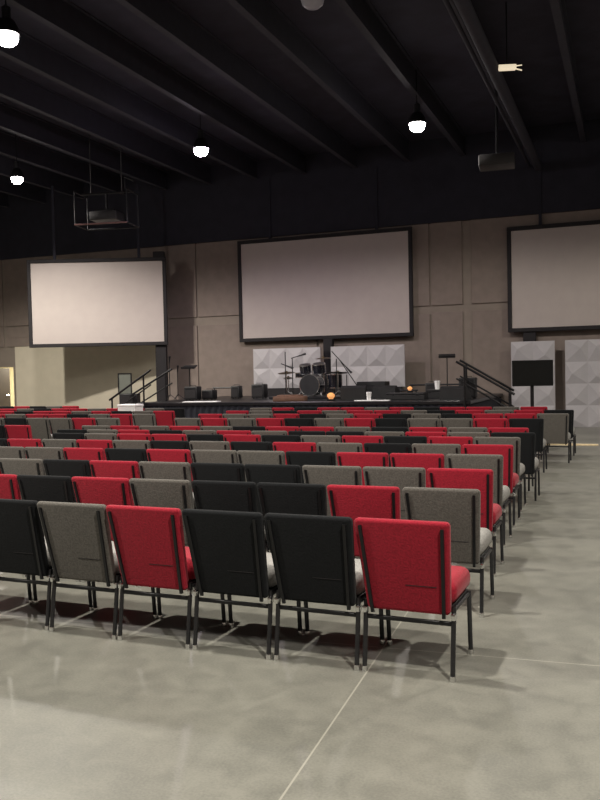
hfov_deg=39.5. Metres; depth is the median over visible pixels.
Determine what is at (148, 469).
chair
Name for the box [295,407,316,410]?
chair
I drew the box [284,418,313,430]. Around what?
chair
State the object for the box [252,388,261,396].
grille
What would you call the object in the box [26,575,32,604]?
chair
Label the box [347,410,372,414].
chair
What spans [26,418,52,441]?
chair
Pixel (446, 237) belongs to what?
wall panel
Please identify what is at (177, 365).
microphone stand
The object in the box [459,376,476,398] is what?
amplifier
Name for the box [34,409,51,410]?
chair
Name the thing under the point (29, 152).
joist
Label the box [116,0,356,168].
joist
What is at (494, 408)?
chair
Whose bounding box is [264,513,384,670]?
chair
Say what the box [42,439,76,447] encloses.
chair
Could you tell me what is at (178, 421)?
chair
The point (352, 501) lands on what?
chair
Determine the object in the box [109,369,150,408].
handrail
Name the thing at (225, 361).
wall panel
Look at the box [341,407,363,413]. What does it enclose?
chair
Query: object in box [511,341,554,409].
relief panel
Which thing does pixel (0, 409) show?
chair
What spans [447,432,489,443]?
chair
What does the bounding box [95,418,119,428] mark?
chair
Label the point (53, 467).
chair
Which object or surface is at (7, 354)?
wall
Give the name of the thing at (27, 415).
chair
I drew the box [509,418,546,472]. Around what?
chair
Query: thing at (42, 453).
chair
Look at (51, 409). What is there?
chair
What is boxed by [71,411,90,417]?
chair
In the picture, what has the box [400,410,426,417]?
chair
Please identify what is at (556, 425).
chair
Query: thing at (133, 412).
chair
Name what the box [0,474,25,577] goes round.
chair
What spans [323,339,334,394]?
post
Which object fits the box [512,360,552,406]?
display stand
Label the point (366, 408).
chair
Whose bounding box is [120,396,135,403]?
grille
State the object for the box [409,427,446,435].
chair
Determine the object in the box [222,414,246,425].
chair
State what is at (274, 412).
chair
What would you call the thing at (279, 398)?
cardboard box
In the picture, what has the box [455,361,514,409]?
handrail
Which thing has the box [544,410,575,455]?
chair
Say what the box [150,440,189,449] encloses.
chair
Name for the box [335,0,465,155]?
joist
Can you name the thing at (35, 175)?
joist
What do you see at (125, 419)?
chair
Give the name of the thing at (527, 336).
post
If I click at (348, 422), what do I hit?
chair
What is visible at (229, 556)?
chair
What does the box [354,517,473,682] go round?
chair
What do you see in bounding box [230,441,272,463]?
chair
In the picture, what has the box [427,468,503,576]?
chair
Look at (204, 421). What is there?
chair
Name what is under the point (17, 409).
chair
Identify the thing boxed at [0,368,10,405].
door
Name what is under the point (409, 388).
lamp
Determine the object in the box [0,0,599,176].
ceiling
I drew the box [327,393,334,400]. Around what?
lamp
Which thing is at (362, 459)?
chair
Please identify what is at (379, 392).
stage monitor
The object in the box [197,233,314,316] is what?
wall panel
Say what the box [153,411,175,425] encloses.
chair
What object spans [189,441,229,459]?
chair
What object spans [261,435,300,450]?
chair
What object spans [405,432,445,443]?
chair
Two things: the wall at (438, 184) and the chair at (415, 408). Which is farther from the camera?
the wall at (438, 184)
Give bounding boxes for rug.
[269,395,340,398]
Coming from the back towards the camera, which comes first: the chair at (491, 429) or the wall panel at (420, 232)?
the wall panel at (420, 232)
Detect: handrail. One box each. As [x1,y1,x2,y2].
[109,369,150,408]
[129,368,172,403]
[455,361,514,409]
[459,359,514,406]
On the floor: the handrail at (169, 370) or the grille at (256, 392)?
the handrail at (169, 370)
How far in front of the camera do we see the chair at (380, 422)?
13.59 m
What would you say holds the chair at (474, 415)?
on the floor
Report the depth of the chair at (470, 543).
5.56 m
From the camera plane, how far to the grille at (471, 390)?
19.88 m
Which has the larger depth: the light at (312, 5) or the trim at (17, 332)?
the trim at (17, 332)
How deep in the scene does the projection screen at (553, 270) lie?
22.73 m
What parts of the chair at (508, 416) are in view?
backrest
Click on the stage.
(192, 409)
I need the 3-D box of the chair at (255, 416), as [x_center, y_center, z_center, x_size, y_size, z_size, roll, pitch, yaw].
[-0.656,0.672,16.212,0.521,0.839,0.609,0,2,22]
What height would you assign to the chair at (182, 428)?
0.839 m
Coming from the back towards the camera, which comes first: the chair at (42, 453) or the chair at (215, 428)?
the chair at (215, 428)
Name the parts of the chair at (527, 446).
backrest, post, leg, seat, leg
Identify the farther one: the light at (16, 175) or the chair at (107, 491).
the light at (16, 175)
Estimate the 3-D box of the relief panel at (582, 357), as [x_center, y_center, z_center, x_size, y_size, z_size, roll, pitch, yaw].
[8.496,-0.448,21.990,2.900,2.340,0.114,0,2,21]
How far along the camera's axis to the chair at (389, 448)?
9.00 m
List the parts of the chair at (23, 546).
backrest, leg, post, seat, leg, leg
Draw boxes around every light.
[0,0,19,46]
[10,134,23,183]
[193,115,208,156]
[301,0,323,10]
[408,69,425,131]
[498,2,521,70]
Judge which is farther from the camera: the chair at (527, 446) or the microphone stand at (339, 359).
the microphone stand at (339, 359)
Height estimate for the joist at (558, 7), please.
0.580 m
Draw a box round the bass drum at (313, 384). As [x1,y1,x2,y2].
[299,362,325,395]
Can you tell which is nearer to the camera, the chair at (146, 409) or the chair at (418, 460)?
the chair at (418, 460)
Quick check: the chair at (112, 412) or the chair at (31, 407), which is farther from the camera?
the chair at (31, 407)
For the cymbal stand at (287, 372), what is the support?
on the rug
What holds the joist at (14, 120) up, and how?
attached to the ceiling
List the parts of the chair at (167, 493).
post, backrest, post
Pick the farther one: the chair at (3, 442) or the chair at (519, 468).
the chair at (3, 442)
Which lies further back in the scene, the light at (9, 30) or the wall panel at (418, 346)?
the wall panel at (418, 346)
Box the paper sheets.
[182,401,220,402]
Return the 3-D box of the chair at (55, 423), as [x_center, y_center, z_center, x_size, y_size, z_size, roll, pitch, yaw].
[-4.481,0.751,16.252,0.521,0.839,0.609,0,2,22]
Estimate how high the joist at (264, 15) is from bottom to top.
0.580 m
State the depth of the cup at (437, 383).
20.59 m
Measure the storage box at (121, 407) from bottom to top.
0.470 m
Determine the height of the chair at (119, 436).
0.862 m
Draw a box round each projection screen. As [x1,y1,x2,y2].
[26,184,168,400]
[237,166,413,341]
[507,148,599,332]
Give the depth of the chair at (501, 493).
7.67 m
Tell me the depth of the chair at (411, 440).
9.90 m
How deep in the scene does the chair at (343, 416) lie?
15.34 m
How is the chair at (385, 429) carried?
on the floor
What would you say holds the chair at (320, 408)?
on the floor
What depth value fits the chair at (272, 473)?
7.17 m
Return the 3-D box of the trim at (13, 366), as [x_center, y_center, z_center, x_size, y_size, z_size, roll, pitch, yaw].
[-10.762,-0.190,30.124,1.520,2.080,0.280,0,2,21]
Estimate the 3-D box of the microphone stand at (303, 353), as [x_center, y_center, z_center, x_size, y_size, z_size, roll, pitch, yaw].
[-0.102,-0.617,21.721,0.540,1.211,0.316,0,2,21]
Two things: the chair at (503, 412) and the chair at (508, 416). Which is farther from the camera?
the chair at (503, 412)
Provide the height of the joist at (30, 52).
0.580 m
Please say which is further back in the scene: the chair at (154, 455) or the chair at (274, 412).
the chair at (274, 412)
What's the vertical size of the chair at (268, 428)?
0.839 m
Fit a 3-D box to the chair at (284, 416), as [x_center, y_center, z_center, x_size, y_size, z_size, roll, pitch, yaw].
[-0.150,0.667,16.029,0.521,0.839,0.609,0,2,21]
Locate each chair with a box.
[0,406,13,408]
[0,409,16,410]
[0,411,13,413]
[0,418,4,424]
[0,425,6,438]
[0,438,8,446]
[0,446,25,458]
[0,458,44,499]
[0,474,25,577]
[0,499,92,630]
[4,418,26,424]
[4,425,42,446]
[5,414,25,417]
[7,439,41,458]
[14,406,29,408]
[14,411,32,414]
[17,409,33,410]
[17,475,79,581]
[25,447,64,474]
[26,414,45,417]
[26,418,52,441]
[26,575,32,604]
[30,406,45,408]
[33,411,51,413]
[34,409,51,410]
[37,501,157,639]
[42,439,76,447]
[43,459,91,502]
[46,406,61,408]
[46,414,66,433]
[48,418,72,435]
[51,409,69,410]
[52,411,70,413]
[52,433,84,439]
[57,429,86,433]
[62,406,78,408]
[63,448,104,472]
[67,414,87,428]
[69,408,87,413]
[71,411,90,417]
[71,476,137,586]
[72,418,95,428]
[76,439,112,460]
[82,425,110,429]
[84,433,117,440]
[87,429,117,438]
[88,408,106,410]
[88,414,109,417]
[89,460,139,505]
[91,411,111,413]
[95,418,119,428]
[105,448,147,478]
[106,408,117,410]
[106,505,226,649]
[110,414,133,425]
[110,426,139,429]
[111,411,131,413]
[112,440,150,449]
[117,434,150,440]
[118,430,149,433]
[129,478,194,588]
[132,411,152,413]
[132,414,155,425]
[138,461,195,508]
[139,426,169,430]
[145,408,164,413]
[146,449,192,489]
[149,430,182,439]
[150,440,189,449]
[151,434,191,461]
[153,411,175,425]
[164,408,184,417]
[169,426,199,430]
[174,418,200,429]
[182,430,215,440]
[182,509,302,659]
[187,434,223,462]
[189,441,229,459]
[190,462,245,481]
[191,450,237,462]
[191,480,266,543]
[198,414,222,425]
[200,418,227,425]
[200,426,231,433]
[217,430,251,434]
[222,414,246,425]
[223,434,260,449]
[226,411,248,417]
[228,418,255,429]
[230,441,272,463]
[233,426,265,431]
[237,450,285,481]
[244,464,301,512]
[247,414,272,425]
[249,411,272,413]
[250,408,271,410]
[251,431,287,441]
[256,418,283,429]
[257,482,326,598]
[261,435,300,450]
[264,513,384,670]
[265,426,298,434]
[272,408,293,417]
[272,442,316,464]
[273,411,296,413]
[274,414,299,425]
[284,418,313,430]
[285,451,335,483]
[288,431,325,440]
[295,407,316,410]
[297,410,321,414]
[299,414,325,426]
[299,427,333,432]
[300,435,340,451]
[302,465,361,515]
[314,418,343,430]
[317,407,339,410]
[317,442,362,465]
[322,410,346,417]
[326,414,353,426]
[326,431,363,442]
[327,484,400,558]
[335,427,370,435]
[336,452,388,485]
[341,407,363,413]
[342,435,383,451]
[344,418,374,427]
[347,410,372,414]
[354,414,381,426]
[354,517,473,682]
[363,466,425,519]
[364,443,410,466]
[365,407,388,413]
[365,431,404,437]
[371,427,407,432]
[374,410,399,417]
[375,418,405,426]
[383,414,410,431]
[384,436,426,452]
[389,407,413,413]
[390,453,444,487]
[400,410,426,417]
[402,487,494,617]
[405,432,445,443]
[407,418,438,430]
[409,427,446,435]
[412,414,440,426]
[412,443,460,467]
[414,407,438,413]
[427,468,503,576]
[428,410,454,417]
[428,436,472,453]
[440,407,464,413]
[440,418,472,432]
[442,414,471,417]
[446,454,511,547]
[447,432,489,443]
[448,427,487,431]
[456,410,483,426]
[462,444,520,527]
[466,407,491,413]
[473,414,502,421]
[474,418,507,428]
[474,437,526,511]
[484,410,512,417]
[488,427,533,490]
[491,432,539,500]
[493,407,519,412]
[504,413,539,459]
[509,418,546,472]
[514,410,542,453]
[520,407,549,445]
[537,413,571,462]
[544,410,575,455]
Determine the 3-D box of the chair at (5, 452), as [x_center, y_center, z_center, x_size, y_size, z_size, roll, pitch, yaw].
[-3.284,0.956,9.897,0.526,0.862,0.609,0,2,22]
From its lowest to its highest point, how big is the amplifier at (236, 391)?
0.398 m
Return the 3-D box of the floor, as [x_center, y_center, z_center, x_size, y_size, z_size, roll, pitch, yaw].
[-3.747,1.415,12.290,30.400,0.200,34.400,0,2,21]
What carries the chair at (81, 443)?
on the floor
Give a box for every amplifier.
[184,385,201,399]
[202,389,216,399]
[231,384,242,398]
[251,383,267,398]
[425,381,434,391]
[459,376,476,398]
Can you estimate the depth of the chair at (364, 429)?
11.72 m
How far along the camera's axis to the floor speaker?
23.40 m
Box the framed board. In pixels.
[118,373,131,403]
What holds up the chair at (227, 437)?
on the floor
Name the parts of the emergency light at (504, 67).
hanging rod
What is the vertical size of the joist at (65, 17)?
0.580 m
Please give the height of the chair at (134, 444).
0.862 m
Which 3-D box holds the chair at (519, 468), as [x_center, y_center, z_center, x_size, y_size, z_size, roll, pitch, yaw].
[2.349,0.841,9.787,0.526,0.862,0.609,0,2,21]
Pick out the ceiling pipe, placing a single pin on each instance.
(465, 8)
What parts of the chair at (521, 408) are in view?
backrest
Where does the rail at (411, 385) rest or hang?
on the stage
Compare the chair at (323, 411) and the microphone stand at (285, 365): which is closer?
the chair at (323, 411)
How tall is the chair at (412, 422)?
0.839 m
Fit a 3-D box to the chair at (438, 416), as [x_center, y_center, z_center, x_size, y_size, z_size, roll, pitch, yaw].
[2.340,0.649,15.041,0.521,0.839,0.609,0,2,22]
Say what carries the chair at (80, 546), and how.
on the floor
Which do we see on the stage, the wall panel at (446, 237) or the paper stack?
the paper stack
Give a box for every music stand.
[181,365,196,385]
[439,354,454,385]
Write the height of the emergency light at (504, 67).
1.240 m
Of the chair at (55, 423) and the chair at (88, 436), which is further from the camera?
the chair at (55, 423)
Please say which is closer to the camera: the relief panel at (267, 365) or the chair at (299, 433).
the chair at (299, 433)
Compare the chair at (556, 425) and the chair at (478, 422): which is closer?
the chair at (478, 422)
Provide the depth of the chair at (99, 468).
7.76 m
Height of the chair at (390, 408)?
0.839 m
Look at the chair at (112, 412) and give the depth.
18.49 m
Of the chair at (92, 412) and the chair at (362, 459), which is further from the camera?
the chair at (92, 412)
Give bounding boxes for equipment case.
[357,381,389,396]
[386,392,427,399]
[426,389,439,397]
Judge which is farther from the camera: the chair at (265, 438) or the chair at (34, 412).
the chair at (34, 412)
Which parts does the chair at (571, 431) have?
backrest, leg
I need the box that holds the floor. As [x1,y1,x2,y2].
[0,427,599,799]
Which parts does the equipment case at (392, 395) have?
lid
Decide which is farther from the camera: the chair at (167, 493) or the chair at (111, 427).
the chair at (111, 427)
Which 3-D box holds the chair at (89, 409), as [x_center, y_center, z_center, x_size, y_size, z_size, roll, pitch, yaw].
[-4.811,0.612,20.517,0.521,0.839,0.609,0,2,21]
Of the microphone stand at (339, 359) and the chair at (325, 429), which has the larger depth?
the microphone stand at (339, 359)
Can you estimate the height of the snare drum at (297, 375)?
0.640 m
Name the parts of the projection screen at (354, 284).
frame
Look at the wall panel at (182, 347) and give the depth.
27.22 m
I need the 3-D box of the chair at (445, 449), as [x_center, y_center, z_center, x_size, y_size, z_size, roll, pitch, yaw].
[1.541,0.882,9.086,0.526,0.862,0.609,0,2,21]
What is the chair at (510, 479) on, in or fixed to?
on the floor
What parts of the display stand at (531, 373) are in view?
panel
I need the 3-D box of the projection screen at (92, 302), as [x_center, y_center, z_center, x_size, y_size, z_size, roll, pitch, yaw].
[-6.334,-2.915,26.315,4.340,7.600,0.350,-1,2,0]
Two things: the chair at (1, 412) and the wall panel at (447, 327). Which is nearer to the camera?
the chair at (1, 412)
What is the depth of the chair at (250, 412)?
17.25 m
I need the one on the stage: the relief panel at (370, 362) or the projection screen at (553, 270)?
the relief panel at (370, 362)
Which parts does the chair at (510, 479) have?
backrest, post, leg, seat, leg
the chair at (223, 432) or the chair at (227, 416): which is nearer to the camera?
the chair at (223, 432)
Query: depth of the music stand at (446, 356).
21.38 m
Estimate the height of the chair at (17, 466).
0.862 m
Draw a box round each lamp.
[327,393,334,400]
[407,386,412,392]
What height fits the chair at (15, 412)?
0.839 m
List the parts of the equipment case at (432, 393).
lid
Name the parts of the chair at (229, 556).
post, leg, backrest, leg, post, leg, seat, leg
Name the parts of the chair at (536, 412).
backrest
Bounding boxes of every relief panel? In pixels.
[253,347,320,395]
[331,344,404,394]
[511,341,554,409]
[565,339,599,426]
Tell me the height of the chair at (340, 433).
0.839 m
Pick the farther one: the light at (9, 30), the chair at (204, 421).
the chair at (204, 421)
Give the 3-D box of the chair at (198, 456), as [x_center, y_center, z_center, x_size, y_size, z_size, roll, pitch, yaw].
[-0.784,0.936,8.919,0.526,0.862,0.609,0,2,21]
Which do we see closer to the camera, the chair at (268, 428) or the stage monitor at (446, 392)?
the chair at (268, 428)
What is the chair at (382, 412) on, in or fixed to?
on the floor
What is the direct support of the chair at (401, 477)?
on the floor
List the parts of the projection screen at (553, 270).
frame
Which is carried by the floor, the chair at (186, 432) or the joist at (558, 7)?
the chair at (186, 432)
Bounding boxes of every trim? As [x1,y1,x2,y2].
[0,260,3,326]
[0,328,4,346]
[0,365,16,405]
[6,327,28,337]
[6,337,28,346]
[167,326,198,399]
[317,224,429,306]
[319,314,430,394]
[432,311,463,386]
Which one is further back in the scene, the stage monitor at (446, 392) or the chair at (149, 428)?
the stage monitor at (446, 392)
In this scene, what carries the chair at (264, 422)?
on the floor
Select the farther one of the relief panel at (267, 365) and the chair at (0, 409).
the relief panel at (267, 365)
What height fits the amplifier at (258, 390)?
0.438 m
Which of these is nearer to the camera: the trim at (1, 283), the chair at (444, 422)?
the chair at (444, 422)
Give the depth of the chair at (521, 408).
16.47 m
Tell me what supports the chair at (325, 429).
on the floor
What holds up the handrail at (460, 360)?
on the floor
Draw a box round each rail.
[213,387,230,389]
[410,383,458,389]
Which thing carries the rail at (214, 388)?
on the stage
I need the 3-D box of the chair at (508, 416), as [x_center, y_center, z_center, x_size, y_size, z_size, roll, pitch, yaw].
[3.841,0.637,14.458,0.521,0.839,0.609,0,2,22]
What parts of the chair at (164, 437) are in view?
backrest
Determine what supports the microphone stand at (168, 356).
on the stage
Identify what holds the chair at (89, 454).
on the floor
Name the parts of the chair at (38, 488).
post, backrest, post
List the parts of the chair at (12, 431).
backrest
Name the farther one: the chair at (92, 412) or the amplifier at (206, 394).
the amplifier at (206, 394)
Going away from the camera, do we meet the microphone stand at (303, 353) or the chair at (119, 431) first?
the chair at (119, 431)
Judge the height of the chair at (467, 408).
0.839 m
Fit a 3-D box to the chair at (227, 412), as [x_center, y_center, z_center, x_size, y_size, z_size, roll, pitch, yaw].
[-1.201,0.631,17.726,0.521,0.839,0.609,0,2,22]
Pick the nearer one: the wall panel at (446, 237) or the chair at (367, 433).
the chair at (367, 433)
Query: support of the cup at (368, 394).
on the paper stack
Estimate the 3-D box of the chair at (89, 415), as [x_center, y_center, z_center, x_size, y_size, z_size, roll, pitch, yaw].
[-4.050,0.697,17.561,0.521,0.839,0.609,0,2,21]
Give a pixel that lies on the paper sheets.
(185, 401)
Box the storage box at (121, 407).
[117,404,143,424]
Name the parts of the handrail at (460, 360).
post, rail, rail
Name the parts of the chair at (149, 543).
post, leg, backrest, leg, post, leg, seat, leg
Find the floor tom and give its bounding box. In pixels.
[327,374,342,393]
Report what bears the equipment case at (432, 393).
on the stage
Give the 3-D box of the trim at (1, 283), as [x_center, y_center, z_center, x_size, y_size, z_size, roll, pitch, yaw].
[-11.643,-3.792,30.207,2.250,2.370,0.045,0,2,21]
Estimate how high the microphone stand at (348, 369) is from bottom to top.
1.234 m
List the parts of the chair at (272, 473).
post, post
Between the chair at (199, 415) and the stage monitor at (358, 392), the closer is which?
the chair at (199, 415)
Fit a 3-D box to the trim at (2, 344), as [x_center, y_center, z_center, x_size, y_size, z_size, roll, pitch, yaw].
[-11.610,-2.219,30.261,2.250,0.680,0.045,0,2,21]
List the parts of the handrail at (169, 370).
rail, post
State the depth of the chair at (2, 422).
16.48 m
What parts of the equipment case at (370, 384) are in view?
lid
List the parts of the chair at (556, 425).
backrest, post, leg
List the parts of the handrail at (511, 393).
post, rail, rail, post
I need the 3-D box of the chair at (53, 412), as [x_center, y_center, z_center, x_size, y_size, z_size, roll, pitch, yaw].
[-5.340,0.663,19.361,0.521,0.839,0.609,0,2,22]
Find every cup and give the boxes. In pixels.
[366,392,371,399]
[434,381,439,388]
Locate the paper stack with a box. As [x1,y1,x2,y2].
[354,400,389,400]
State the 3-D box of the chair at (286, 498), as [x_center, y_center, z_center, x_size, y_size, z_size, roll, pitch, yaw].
[0.042,1.012,6.214,0.526,0.862,0.609,0,2,21]
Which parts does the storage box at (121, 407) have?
box lid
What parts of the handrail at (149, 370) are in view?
rail, post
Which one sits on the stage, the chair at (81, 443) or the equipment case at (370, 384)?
the equipment case at (370, 384)
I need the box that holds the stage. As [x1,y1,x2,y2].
[136,393,502,417]
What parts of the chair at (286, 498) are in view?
post, backrest, post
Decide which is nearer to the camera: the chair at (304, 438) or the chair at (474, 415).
the chair at (304, 438)
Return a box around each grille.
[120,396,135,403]
[185,390,195,397]
[203,392,210,397]
[232,389,237,396]
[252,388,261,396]
[460,383,473,395]
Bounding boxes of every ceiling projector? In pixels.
[74,134,138,230]
[478,88,514,171]
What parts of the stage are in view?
panel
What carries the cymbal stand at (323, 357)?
on the rug
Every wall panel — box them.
[4,244,196,326]
[15,345,156,408]
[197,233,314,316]
[199,324,316,396]
[431,221,462,305]
[471,209,599,303]
[472,309,599,409]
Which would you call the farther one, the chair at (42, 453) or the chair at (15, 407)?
the chair at (15, 407)
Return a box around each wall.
[0,119,599,259]
[0,220,507,394]
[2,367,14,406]
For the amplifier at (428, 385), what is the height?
0.398 m
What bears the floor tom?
on the rug
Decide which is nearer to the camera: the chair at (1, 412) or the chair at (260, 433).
the chair at (260, 433)
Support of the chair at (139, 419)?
on the floor
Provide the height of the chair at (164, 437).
0.862 m
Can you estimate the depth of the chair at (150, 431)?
11.87 m
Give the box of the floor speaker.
[119,394,140,403]
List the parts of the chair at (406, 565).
leg, post, leg, backrest, post, leg, seat, rail, leg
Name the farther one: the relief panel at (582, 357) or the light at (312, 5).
the relief panel at (582, 357)
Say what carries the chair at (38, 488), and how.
on the floor
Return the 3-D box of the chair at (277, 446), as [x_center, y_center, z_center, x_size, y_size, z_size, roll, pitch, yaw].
[0.040,0.893,9.662,0.526,0.862,0.609,0,2,21]
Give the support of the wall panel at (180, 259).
attached to the wall at (7, 354)
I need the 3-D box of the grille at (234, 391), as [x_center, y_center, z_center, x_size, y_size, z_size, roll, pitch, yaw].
[-1.847,-0.204,23.729,0.180,0.210,0.016,0,2,21]
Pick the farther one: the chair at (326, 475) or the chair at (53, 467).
the chair at (53, 467)
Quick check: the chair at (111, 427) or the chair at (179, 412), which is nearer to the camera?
the chair at (111, 427)
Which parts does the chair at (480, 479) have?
post, backrest, post, leg, seat, leg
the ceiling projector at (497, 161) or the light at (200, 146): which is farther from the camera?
the light at (200, 146)
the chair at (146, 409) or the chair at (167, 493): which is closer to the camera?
the chair at (167, 493)
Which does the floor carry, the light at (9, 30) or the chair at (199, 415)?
the chair at (199, 415)
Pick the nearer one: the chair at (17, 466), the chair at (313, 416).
the chair at (17, 466)
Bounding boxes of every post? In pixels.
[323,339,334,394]
[523,332,535,341]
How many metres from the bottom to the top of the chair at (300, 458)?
0.862 m
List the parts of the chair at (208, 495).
post, backrest, post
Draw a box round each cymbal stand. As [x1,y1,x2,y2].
[278,371,294,394]
[317,356,329,394]
[328,371,346,393]
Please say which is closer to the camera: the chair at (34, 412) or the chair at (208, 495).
the chair at (208, 495)
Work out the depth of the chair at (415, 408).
17.27 m
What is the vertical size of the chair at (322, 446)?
0.862 m
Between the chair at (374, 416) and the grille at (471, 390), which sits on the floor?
the chair at (374, 416)
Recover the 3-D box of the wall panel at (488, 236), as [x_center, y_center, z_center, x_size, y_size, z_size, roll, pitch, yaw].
[7.482,-3.938,22.675,5.640,2.370,0.045,0,2,21]
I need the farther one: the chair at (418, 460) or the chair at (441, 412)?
the chair at (441, 412)
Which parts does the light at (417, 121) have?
hanging rod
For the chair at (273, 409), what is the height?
0.839 m
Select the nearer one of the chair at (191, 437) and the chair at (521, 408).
the chair at (191, 437)
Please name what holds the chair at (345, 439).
on the floor
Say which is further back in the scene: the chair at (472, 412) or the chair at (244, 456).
the chair at (472, 412)
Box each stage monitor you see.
[340,385,367,400]
[373,385,399,398]
[439,386,471,399]
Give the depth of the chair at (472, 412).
15.68 m
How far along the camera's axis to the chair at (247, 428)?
12.30 m
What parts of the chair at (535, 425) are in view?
backrest, post, leg, leg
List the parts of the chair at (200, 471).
post, post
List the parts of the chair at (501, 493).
backrest, post, leg, seat, leg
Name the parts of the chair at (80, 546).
post, leg, backrest, leg, post, leg, seat, leg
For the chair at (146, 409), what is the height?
0.839 m
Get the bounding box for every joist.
[0,29,258,179]
[0,66,211,184]
[0,102,167,189]
[0,130,125,194]
[0,154,85,198]
[0,175,46,203]
[4,0,306,173]
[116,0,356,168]
[226,0,409,161]
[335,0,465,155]
[449,0,523,148]
[549,0,585,142]
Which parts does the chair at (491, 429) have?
backrest, leg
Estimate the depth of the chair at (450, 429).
11.13 m
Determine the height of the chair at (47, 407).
0.839 m
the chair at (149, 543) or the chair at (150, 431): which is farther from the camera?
the chair at (150, 431)
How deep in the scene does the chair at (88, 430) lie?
12.28 m
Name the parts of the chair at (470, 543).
post, backrest, post, leg, seat, rail, leg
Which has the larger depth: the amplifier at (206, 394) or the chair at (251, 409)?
the amplifier at (206, 394)
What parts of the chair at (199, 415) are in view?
backrest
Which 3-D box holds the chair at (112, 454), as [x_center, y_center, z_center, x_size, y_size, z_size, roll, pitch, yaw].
[-1.780,0.944,9.314,0.526,0.862,0.609,0,2,22]
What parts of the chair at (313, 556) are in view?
post, leg, leg, backrest, post, leg, seat, leg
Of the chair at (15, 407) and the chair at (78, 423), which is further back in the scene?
the chair at (15, 407)
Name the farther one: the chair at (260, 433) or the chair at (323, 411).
the chair at (323, 411)
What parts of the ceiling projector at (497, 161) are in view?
hanging rod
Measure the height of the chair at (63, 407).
0.839 m
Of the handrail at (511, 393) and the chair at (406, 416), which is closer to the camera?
the chair at (406, 416)
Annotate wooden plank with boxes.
[546,444,597,445]
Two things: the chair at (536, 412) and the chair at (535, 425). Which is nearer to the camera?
the chair at (535, 425)
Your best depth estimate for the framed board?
24.10 m
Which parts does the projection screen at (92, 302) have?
frame, post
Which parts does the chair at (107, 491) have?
post, backrest, post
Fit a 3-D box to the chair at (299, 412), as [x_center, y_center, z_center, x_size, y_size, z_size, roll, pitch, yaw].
[0.296,0.620,17.142,0.521,0.839,0.609,0,2,22]
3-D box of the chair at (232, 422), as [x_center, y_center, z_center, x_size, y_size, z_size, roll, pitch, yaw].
[-0.917,0.724,14.851,0.521,0.839,0.609,0,2,22]
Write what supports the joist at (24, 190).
attached to the ceiling
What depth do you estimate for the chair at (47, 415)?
17.67 m
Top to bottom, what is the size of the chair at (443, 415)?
0.839 m
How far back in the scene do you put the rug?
21.98 m
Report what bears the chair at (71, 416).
on the floor
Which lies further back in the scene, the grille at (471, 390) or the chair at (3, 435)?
the grille at (471, 390)
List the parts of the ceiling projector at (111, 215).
hanging rod, cross frame, mount plate, hanging rod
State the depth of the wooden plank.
17.26 m
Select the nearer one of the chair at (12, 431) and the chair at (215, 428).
the chair at (215, 428)
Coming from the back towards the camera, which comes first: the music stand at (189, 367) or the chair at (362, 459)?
the music stand at (189, 367)
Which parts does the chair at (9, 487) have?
backrest, post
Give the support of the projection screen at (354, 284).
hanging from the wall at (438, 184)
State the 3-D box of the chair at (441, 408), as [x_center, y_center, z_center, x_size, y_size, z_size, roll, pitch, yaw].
[3.223,0.551,17.356,0.521,0.839,0.609,0,2,21]
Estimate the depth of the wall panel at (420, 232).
24.23 m
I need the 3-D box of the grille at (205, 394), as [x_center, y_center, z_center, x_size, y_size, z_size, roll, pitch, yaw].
[-2.577,-0.135,23.159,0.260,0.142,0.016,0,2,21]
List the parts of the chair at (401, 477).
post, post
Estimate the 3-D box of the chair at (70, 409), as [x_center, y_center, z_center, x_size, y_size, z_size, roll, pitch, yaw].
[-5.310,0.616,20.716,0.521,0.839,0.609,0,2,21]
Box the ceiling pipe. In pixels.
[443,0,542,170]
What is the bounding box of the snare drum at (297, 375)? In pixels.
[295,372,304,394]
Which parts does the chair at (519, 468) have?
backrest, post, leg, seat, leg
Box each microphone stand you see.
[167,356,176,399]
[174,365,183,399]
[281,352,293,394]
[291,353,305,394]
[331,351,351,398]
[339,359,356,385]
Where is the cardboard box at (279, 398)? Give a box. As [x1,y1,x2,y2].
[273,395,307,401]
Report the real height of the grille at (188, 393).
0.225 m
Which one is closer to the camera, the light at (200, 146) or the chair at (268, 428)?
the chair at (268, 428)
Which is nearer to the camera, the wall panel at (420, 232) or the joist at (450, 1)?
the joist at (450, 1)
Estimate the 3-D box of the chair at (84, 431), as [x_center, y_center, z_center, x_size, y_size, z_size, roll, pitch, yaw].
[-3.299,0.847,12.748,0.521,0.839,0.609,0,2,21]
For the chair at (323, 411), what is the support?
on the floor
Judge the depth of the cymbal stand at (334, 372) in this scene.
22.26 m
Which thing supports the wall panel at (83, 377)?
attached to the wall at (7, 354)
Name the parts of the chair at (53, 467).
post, post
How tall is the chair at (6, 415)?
0.839 m
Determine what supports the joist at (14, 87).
attached to the ceiling
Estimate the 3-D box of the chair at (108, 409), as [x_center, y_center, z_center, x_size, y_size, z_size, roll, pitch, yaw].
[-4.311,0.608,20.326,0.521,0.839,0.609,0,2,22]
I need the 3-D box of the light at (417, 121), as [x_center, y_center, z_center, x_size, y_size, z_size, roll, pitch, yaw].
[2.548,-6.544,18.249,0.400,1.370,0.400,0,2,21]
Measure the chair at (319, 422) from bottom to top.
0.839 m
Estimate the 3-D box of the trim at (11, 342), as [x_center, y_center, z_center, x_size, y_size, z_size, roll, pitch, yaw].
[-9.838,-2.047,29.572,1.310,0.310,0.045,0,2,21]
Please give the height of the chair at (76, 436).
0.862 m
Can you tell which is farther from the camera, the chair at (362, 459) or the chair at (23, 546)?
the chair at (362, 459)

